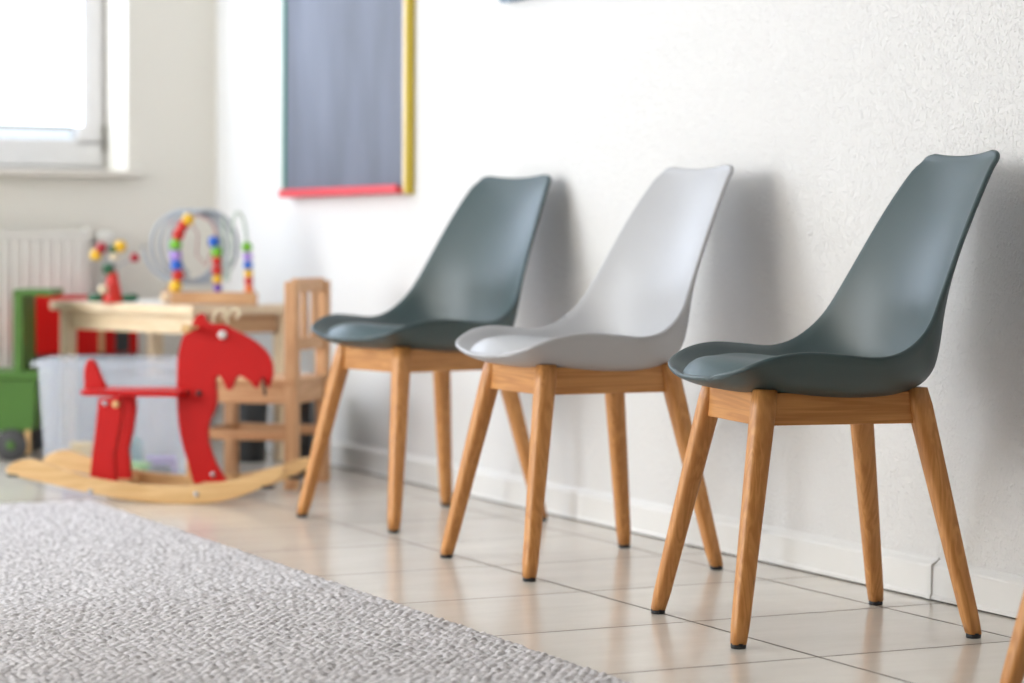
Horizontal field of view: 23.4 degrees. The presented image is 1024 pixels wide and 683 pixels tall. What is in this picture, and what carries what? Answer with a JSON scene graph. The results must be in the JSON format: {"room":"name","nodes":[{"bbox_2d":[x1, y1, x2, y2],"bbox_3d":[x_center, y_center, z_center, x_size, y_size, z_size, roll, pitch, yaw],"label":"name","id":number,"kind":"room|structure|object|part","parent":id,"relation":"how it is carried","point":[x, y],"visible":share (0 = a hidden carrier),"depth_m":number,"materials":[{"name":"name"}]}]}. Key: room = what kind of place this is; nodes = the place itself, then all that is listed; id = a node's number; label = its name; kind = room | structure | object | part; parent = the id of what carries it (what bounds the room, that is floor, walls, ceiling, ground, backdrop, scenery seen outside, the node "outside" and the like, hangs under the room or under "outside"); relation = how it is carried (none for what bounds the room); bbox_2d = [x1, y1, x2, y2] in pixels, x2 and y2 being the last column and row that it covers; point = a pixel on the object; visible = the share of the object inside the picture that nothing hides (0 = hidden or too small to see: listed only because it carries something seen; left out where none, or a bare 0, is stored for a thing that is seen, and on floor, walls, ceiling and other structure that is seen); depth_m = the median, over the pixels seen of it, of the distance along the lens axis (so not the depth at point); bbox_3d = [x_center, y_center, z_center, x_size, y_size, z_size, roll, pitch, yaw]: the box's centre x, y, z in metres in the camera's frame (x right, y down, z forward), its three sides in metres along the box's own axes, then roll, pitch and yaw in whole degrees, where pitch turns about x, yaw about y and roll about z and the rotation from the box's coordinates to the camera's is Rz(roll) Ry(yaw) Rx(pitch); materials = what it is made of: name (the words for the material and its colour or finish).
{"room":"waiting room","nodes":[
{"label":"waiting room","id":0,"kind":"room"},
{"bbox_2d":[0,0,216,440],"bbox_3d":[-3.485,-0.953,6.949,5.460,2.600,0.350,-1,3,-26],"label":"wall","id":1,"kind":"structure","parent":0,"point":[161,55],"depth_m":7.92,"materials":[{"name":"white paint"}]},
{"bbox_2d":[0,0,105,169],"bbox_3d":[-1.957,-1.187,7.778,1.380,1.285,0.105,-1,3,-26],"label":"window","id":2,"kind":"structure","parent":1,"relation":"in","point":[86,148],"depth_m":8.03,"materials":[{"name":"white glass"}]},
{"bbox_2d":[0,0,81,128],"bbox_3d":[-1.936,-1.241,7.732,1.210,1.123,0.040,-1,3,-26],"label":"window pane","id":3,"kind":"object","parent":2,"relation":"attached to","point":[41,40],"visible":1,"depth_m":7.95,"materials":[{"name":"white glass"}]},
{"bbox_2d":[0,227,113,366],"bbox_3d":[-1.834,-0.077,7.543,1.260,0.553,0.090,-1,3,-26],"label":"radiator","id":4,"kind":"object","parent":1,"relation":"attached to","point":[28,258],"visible":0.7,"depth_m":7.66,"materials":[{"name":"white metal"}]},
{"bbox_3d":[-1.856,-0.060,7.492,1.176,0.523,0.018,-1,3,-26],"label":"ribbed panel","id":5,"kind":"part","parent":4,"relation":"part of","materials":[{"name":"white metal"}]},
{"bbox_2d":[0,227,89,294],"bbox_3d":[-1.867,-0.080,7.513,1.176,0.545,0.066,-1,3,-26],"label":"grille","id":6,"kind":"object","parent":4,"relation":"attached to","point":[28,258],"depth_m":7.68,"materials":[{"name":"white metal"}]},
{"bbox_2d":[0,168,139,177],"bbox_3d":[-1.890,-0.528,7.661,1.440,0.022,0.285,-1,3,-26],"label":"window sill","id":7,"kind":"structure","parent":1,"relation":"attached to","point":[3,171],"depth_m":7.75,"materials":[{"name":"stone"}]},
{"bbox_2d":[0,418,212,439],"bbox_3d":[-3.329,0.316,6.877,5.243,0.068,0.015,-1,3,-26],"label":"baseboard","id":8,"kind":"structure","parent":1,"relation":"attached to","point":[170,425],"depth_m":7.95,"materials":[{"name":"white plastic"}]},
{"bbox_2d":[0,439,1023,682],"bbox_3d":[-1.333,0.569,2.815,5.660,0.080,9.780,-1,3,-26],"label":"floor","id":9,"kind":"structure","parent":0,"point":[589,601],"depth_m":4.60,"materials":[{"name":"beige tile"}]},
{"bbox_2d":[0,288,62,460],"bbox_3d":[-1.575,0.094,7.277,0.470,0.500,0.238,0,2,0],"label":"cart","id":10,"kind":"object","parent":9,"relation":"on","point":[24,386],"visible":1,"depth_m":7.18,"materials":[{"name":"plastic"}]},
{"bbox_2d":[36,295,137,448],"bbox_3d":[-1.346,0.092,7.671,0.360,0.472,0.083,-1,3,-26],"label":"chest","id":11,"kind":"object","parent":9,"relation":"on","point":[114,352],"visible":0.34,"depth_m":7.64,"materials":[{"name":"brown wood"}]},
{"bbox_2d":[6,307,308,503],"bbox_3d":[-0.880,0.153,6.182,0.709,0.478,0.286,1,2,9],"label":"rocking moose","id":12,"kind":"object","parent":9,"relation":"on","point":[208,351],"visible":0.99,"depth_m":6.14,"materials":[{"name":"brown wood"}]},
{"bbox_3d":[-1.005,0.248,6.117,0.084,0.223,0.020,1,2,9],"label":"leg","id":13,"kind":"part","parent":12,"relation":"part of","materials":[{"name":"red paint"}]},
{"bbox_3d":[-0.995,0.241,6.277,0.084,0.223,0.020,1,2,9],"label":"leg","id":14,"kind":"part","parent":12,"relation":"part of","materials":[{"name":"red paint"}]},
{"bbox_3d":[-0.934,0.125,6.191,0.255,0.016,0.160,1,2,9],"label":"seat","id":15,"kind":"part","parent":12,"relation":"part of","materials":[{"name":"red paint"}]},
{"bbox_3d":[-0.803,0.310,6.218,0.018,0.089,0.060,1,2,9],"label":"post","id":16,"kind":"part","parent":12,"relation":"part of","materials":[{"name":"brown wood"}]},
{"bbox_3d":[-0.615,0.111,6.122,0.011,0.045,0.011,0,2,-16],"label":"nose cord","id":17,"kind":"part","parent":12,"relation":"part of","materials":[{"name":"plastic"}]},
{"bbox_2d":[50,299,300,466],"bbox_3d":[-1.004,0.114,7.329,0.399,0.460,0.696,-2,3,-45],"label":"table","id":18,"kind":"object","parent":9,"relation":"on","point":[154,317],"visible":0.75,"depth_m":7.27,"materials":[{"name":"beige wood"}]},
{"bbox_3d":[-1.335,0.119,7.432,0.038,0.439,0.038,-2,3,-45],"label":"leg","id":19,"kind":"part","parent":18,"relation":"part of","materials":[{"name":"brown wood"}]},
{"bbox_2d":[87,240,139,302],"bbox_3d":[-1.164,-0.204,7.205,0.152,0.183,0.069,0,2,-9],"label":"toy","id":20,"kind":"object","parent":18,"relation":"on","point":[112,292],"visible":1,"depth_m":7.19,"materials":[{"name":"wood"}]},
{"bbox_3d":[-1.115,-0.061,7.210,0.018,0.062,0.562,-2,3,-45],"label":"long rail","id":21,"kind":"part","parent":18,"relation":"part of","materials":[{"name":"brown wood"}]},
{"bbox_3d":[-1.107,0.111,7.660,0.038,0.439,0.038,3,3,45],"label":"leg","id":22,"kind":"part","parent":18,"relation":"part of","materials":[{"name":"brown wood"}]},
{"bbox_3d":[-0.902,0.139,6.999,0.038,0.439,0.038,-2,3,-45],"label":"leg","id":23,"kind":"part","parent":18,"relation":"part of","materials":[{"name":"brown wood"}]},
{"bbox_2d":[142,209,257,304],"bbox_3d":[-0.918,-0.246,7.126,0.377,0.276,0.178,2,3,36],"label":"bead maze","id":24,"kind":"object","parent":18,"relation":"on","point":[219,246],"visible":1,"depth_m":7.08,"materials":[{"name":"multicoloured wood"}]},
{"bbox_3d":[-0.787,-0.055,7.106,0.275,0.062,0.018,-2,3,-45],"label":"short rail","id":25,"kind":"part","parent":18,"relation":"part of","materials":[{"name":"brown wood"}]},
{"bbox_3d":[-0.674,0.131,7.228,0.038,0.439,0.038,-2,3,-45],"label":"leg","id":26,"kind":"part","parent":18,"relation":"part of","materials":[{"name":"brown wood"}]},
{"bbox_2d":[239,403,267,462],"bbox_3d":[-0.769,0.219,7.208,0.134,0.262,0.134,-1,3,-26],"label":"waste bin","id":27,"kind":"object","parent":9,"relation":"on","point":[250,451],"visible":0.32,"depth_m":7.16,"materials":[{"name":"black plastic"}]},
{"bbox_2d":[209,277,330,489],"bbox_3d":[-0.669,0.104,6.543,0.305,0.548,0.279,1,2,15],"label":"chair","id":28,"kind":"object","parent":9,"relation":"on","point":[290,388],"visible":0.69,"depth_m":6.43,"materials":[{"name":"brown wood"}]},
{"bbox_3d":[-0.760,0.235,6.695,0.034,0.272,0.034,1,2,15],"label":"leg","id":29,"kind":"part","parent":28,"relation":"part of","materials":[{"name":"brown wood"}]},
{"bbox_3d":[-0.696,0.136,6.429,0.234,0.050,0.018,1,2,15],"label":"seat rail","id":30,"kind":"part","parent":28,"relation":"part of","materials":[{"name":"brown wood"}]},
{"bbox_3d":[-0.671,0.098,6.543,0.300,0.016,0.279,1,2,15],"label":"seat","id":31,"kind":"part","parent":28,"relation":"part of","materials":[{"name":"brown wood"}]},
{"bbox_3d":[-0.569,0.115,6.394,0.034,0.540,0.034,1,2,15],"label":"leg","id":32,"kind":"part","parent":28,"relation":"part of","materials":[{"name":"brown wood"}]},
{"bbox_3d":[-0.537,-0.150,6.496,0.020,0.036,0.207,1,2,15],"label":"rail","id":33,"kind":"part","parent":28,"relation":"part of","materials":[{"name":"brown wood"}]},
{"bbox_3d":[-0.538,0.133,6.508,0.018,0.050,0.207,1,2,15],"label":"seat rail","id":34,"kind":"part","parent":28,"relation":"part of","materials":[{"name":"brown wood"}]},
{"bbox_3d":[-0.538,0.003,6.503,0.020,0.035,0.207,1,2,15],"label":"rail","id":35,"kind":"part","parent":28,"relation":"part of","materials":[{"name":"brown wood"}]},
{"bbox_3d":[-0.507,0.106,6.620,0.034,0.540,0.034,1,2,15],"label":"leg","id":36,"kind":"part","parent":28,"relation":"part of","materials":[{"name":"brown wood"}]},
{"bbox_2d":[300,401,314,476],"bbox_3d":[-0.579,0.251,6.856,0.056,0.230,0.223,0,2,0],"label":"box file","id":37,"kind":"object","parent":9,"relation":"on","point":[307,409],"visible":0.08,"depth_m":6.75,"materials":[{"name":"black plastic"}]},
{"bbox_2d":[0,499,631,682],"bbox_3d":[-1.231,0.513,3.023,3.027,0.014,5.268,-1,3,-26],"label":"rug","id":38,"kind":"object","parent":9,"relation":"on","point":[91,591],"visible":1,"depth_m":4.14,"materials":[{"name":"grey carpet"}]},
{"bbox_2d":[297,174,550,532],"bbox_3d":[-0.188,0.011,5.752,0.508,0.805,0.474,-2,3,-37],"label":"chair","id":39,"kind":"object","parent":9,"relation":"on","point":[473,276],"visible":0.87,"depth_m":5.77,"materials":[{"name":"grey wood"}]},
{"bbox_3d":[-0.434,0.203,5.764,0.140,0.402,0.044,1,2,13],"label":"leg","id":40,"kind":"part","parent":39,"relation":"part of","materials":[{"name":"brown wood"}]},
{"bbox_3d":[-0.321,0.040,5.652,0.018,0.053,0.224,-2,3,-37],"label":"cross rail","id":41,"kind":"part","parent":39,"relation":"part of","materials":[{"name":"brown wood"}]},
{"bbox_3d":[-0.252,0.214,5.523,0.044,0.402,0.140,0,2,3],"label":"leg","id":42,"kind":"part","parent":39,"relation":"part of","materials":[{"name":"brown wood"}]},
{"bbox_3d":[-0.169,0.196,5.964,0.044,0.402,0.140,0,2,3],"label":"leg","id":43,"kind":"part","parent":39,"relation":"part of","materials":[{"name":"brown wood"}]},
{"bbox_3d":[-0.140,0.041,5.644,0.268,0.053,0.018,-2,3,-37],"label":"rail","id":44,"kind":"part","parent":39,"relation":"part of","materials":[{"name":"brown wood"}]},
{"bbox_3d":[0.013,0.207,5.723,0.140,0.402,0.044,1,2,13],"label":"leg","id":45,"kind":"part","parent":39,"relation":"part of","materials":[{"name":"brown wood"}]},
{"bbox_2d":[440,164,733,581],"bbox_3d":[0.162,0.044,4.966,0.508,0.805,0.474,-1,3,-26],"label":"chair","id":46,"kind":"object","parent":9,"relation":"on","point":[621,337],"visible":0.98,"depth_m":4.98,"materials":[{"name":"grey plastic"}]},
{"bbox_3d":[-0.079,0.235,5.025,0.140,0.402,0.044,1,3,24],"label":"leg","id":47,"kind":"part","parent":46,"relation":"part of","materials":[{"name":"brown wood"}]},
{"bbox_3d":[0.011,0.073,4.894,0.018,0.053,0.224,-1,3,-26],"label":"cross rail","id":48,"kind":"part","parent":46,"relation":"part of","materials":[{"name":"brown wood"}]},
{"bbox_3d":[0.054,0.247,4.753,0.044,0.402,0.140,1,2,14],"label":"leg","id":49,"kind":"part","parent":46,"relation":"part of","materials":[{"name":"brown wood"}]},
{"bbox_3d":[0.188,0.075,4.851,0.268,0.053,0.018,-1,3,-26],"label":"rail","id":50,"kind":"part","parent":46,"relation":"part of","materials":[{"name":"brown wood"}]},
{"bbox_3d":[0.219,0.231,5.170,0.044,0.402,0.140,1,2,14],"label":"leg","id":51,"kind":"part","parent":46,"relation":"part of","materials":[{"name":"brown wood"}]},
{"bbox_3d":[0.352,0.243,4.899,0.140,0.402,0.044,1,3,24],"label":"leg","id":52,"kind":"part","parent":46,"relation":"part of","materials":[{"name":"brown wood"}]},
{"bbox_2d":[651,150,999,648],"bbox_3d":[0.535,0.079,4.177,0.508,0.805,0.474,0,2,-16],"label":"chair","id":53,"kind":"object","parent":9,"relation":"on","point":[861,364],"visible":1,"depth_m":4.14,"materials":[{"name":"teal plastic"}]},
{"bbox_3d":[0.306,0.268,4.275,0.140,0.402,0.044,2,3,34],"label":"leg","id":54,"kind":"part","parent":53,"relation":"part of","materials":[{"name":"brown wood"}]},
{"bbox_3d":[0.374,0.106,4.131,0.018,0.053,0.224,0,2,-16],"label":"cross rail","id":55,"kind":"part","parent":53,"relation":"part of","materials":[{"name":"brown wood"}]},
{"bbox_3d":[0.391,0.280,3.985,0.044,0.402,0.140,1,3,23],"label":"leg","id":56,"kind":"part","parent":53,"relation":"part of","materials":[{"name":"brown wood"}]},
{"bbox_3d":[0.541,0.109,4.059,0.268,0.053,0.018,0,2,-16],"label":"rail","id":57,"kind":"part","parent":53,"relation":"part of","materials":[{"name":"brown wood"}]},
{"bbox_3d":[0.625,0.266,4.369,0.044,0.402,0.140,1,3,23],"label":"leg","id":58,"kind":"part","parent":53,"relation":"part of","materials":[{"name":"brown wood"}]},
{"bbox_3d":[0.710,0.278,4.079,0.140,0.402,0.044,2,3,34],"label":"leg","id":59,"kind":"part","parent":53,"relation":"part of","materials":[{"name":"brown wood"}]},
{"bbox_2d":[1000,591,1023,682],"bbox_3d":[0.996,0.112,3.410,0.508,0.805,0.474,-1,3,-26],"label":"chair","id":60,"kind":"object","parent":9,"relation":"on","point":[1013,669],"visible":1,"depth_m":3.48,"materials":[{"name":"brown wood"}]},
{"bbox_3d":[-1.061,0.208,6.693,0.432,0.325,0.352,0,2,0],"label":"storage box","id":61,"kind":"object","parent":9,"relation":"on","visible":0},
{"bbox_2d":[70,441,93,456],"bbox_3d":[-1.172,0.319,6.728,0.060,0.090,0.060,0,2,-6],"label":"block","id":62,"kind":"object","parent":61,"relation":"in","point":[86,448],"visible":0.44,"depth_m":6.70,"materials":[{"name":"beige wood"}]},
{"bbox_2d":[130,437,141,460],"bbox_3d":[-1.062,0.314,6.758,0.080,0.100,0.080,-1,3,-29],"label":"block","id":63,"kind":"object","parent":61,"relation":"in","point":[136,445],"visible":0.18,"depth_m":6.73,"materials":[{"name":"plastic"}]},
{"bbox_2d":[131,461,151,471],"bbox_3d":[-1.002,0.345,6.599,0.070,0.050,0.050,1,2,11],"label":"block","id":64,"kind":"object","parent":61,"relation":"in","point":[138,465],"visible":0.28,"depth_m":6.57,"materials":[{"name":"green plastic"}]},
{"bbox_2d":[146,455,176,473],"bbox_3d":[-0.952,0.339,6.709,0.080,0.055,0.060,0,2,-11],"label":"block","id":65,"kind":"object","parent":61,"relation":"in","point":[171,460],"visible":0.54,"depth_m":6.68,"materials":[{"name":"purple plastic"}]},
{"bbox_2d":[151,465,171,473],"bbox_3d":[-0.937,0.351,6.599,0.050,0.040,0.040,0,2,0],"label":"block","id":66,"kind":"object","parent":61,"relation":"in","point":[167,469],"visible":0.5,"depth_m":6.58,"materials":[{"name":"plastic"}]},
{"bbox_2d":[217,0,1023,575],"bbox_3d":[1.127,-0.808,3.958,0.200,2.600,9.780,-1,3,-26],"label":"wall","id":67,"kind":"structure","parent":0,"point":[821,111],"depth_m":5.20,"materials":[{"name":"white paint"}]},
{"bbox_2d":[279,0,413,197],"bbox_3d":[-0.480,-0.937,6.964,0.040,1.054,0.928,-1,3,-26],"label":"chalkboard","id":68,"kind":"object","parent":67,"relation":"attached to","point":[348,65],"visible":1,"depth_m":6.95,"materials":[{"name":"stone"}]},
{"bbox_2d":[279,184,401,197],"bbox_3d":[-0.486,-0.425,6.994,0.040,0.024,0.886,-1,3,-26],"label":"tray","id":69,"kind":"object","parent":68,"relation":"on","point":[288,190],"depth_m":6.99,"materials":[{"name":"red paint"}]},
{"bbox_2d":[500,0,519,2],"bbox_3d":[0.119,-1.047,5.755,0.022,0.460,0.630,-1,3,-26],"label":"wall picture","id":70,"kind":"object","parent":67,"relation":"attached to","point":[501,1],"visible":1,"depth_m":6.01,"materials":[{"name":"white laminate"}]},
{"bbox_2d":[213,416,1023,618],"bbox_3d":[1.055,0.457,3.894,0.019,0.071,9.230,-1,3,-26],"label":"baseboard","id":71,"kind":"structure","parent":67,"relation":"attached to","point":[998,592],"depth_m":5.12,"materials":[{"name":"white plastic"}]},
{"bbox_2d":[925,557,939,598],"bbox_3d":[0.764,0.430,4.487,0.022,0.074,0.014,-1,3,-26],"label":"trim","id":72,"kind":"structure","parent":67,"relation":"attached to","point":[929,567],"depth_m":4.48,"materials":[{"name":"white plastic"}]}
]}

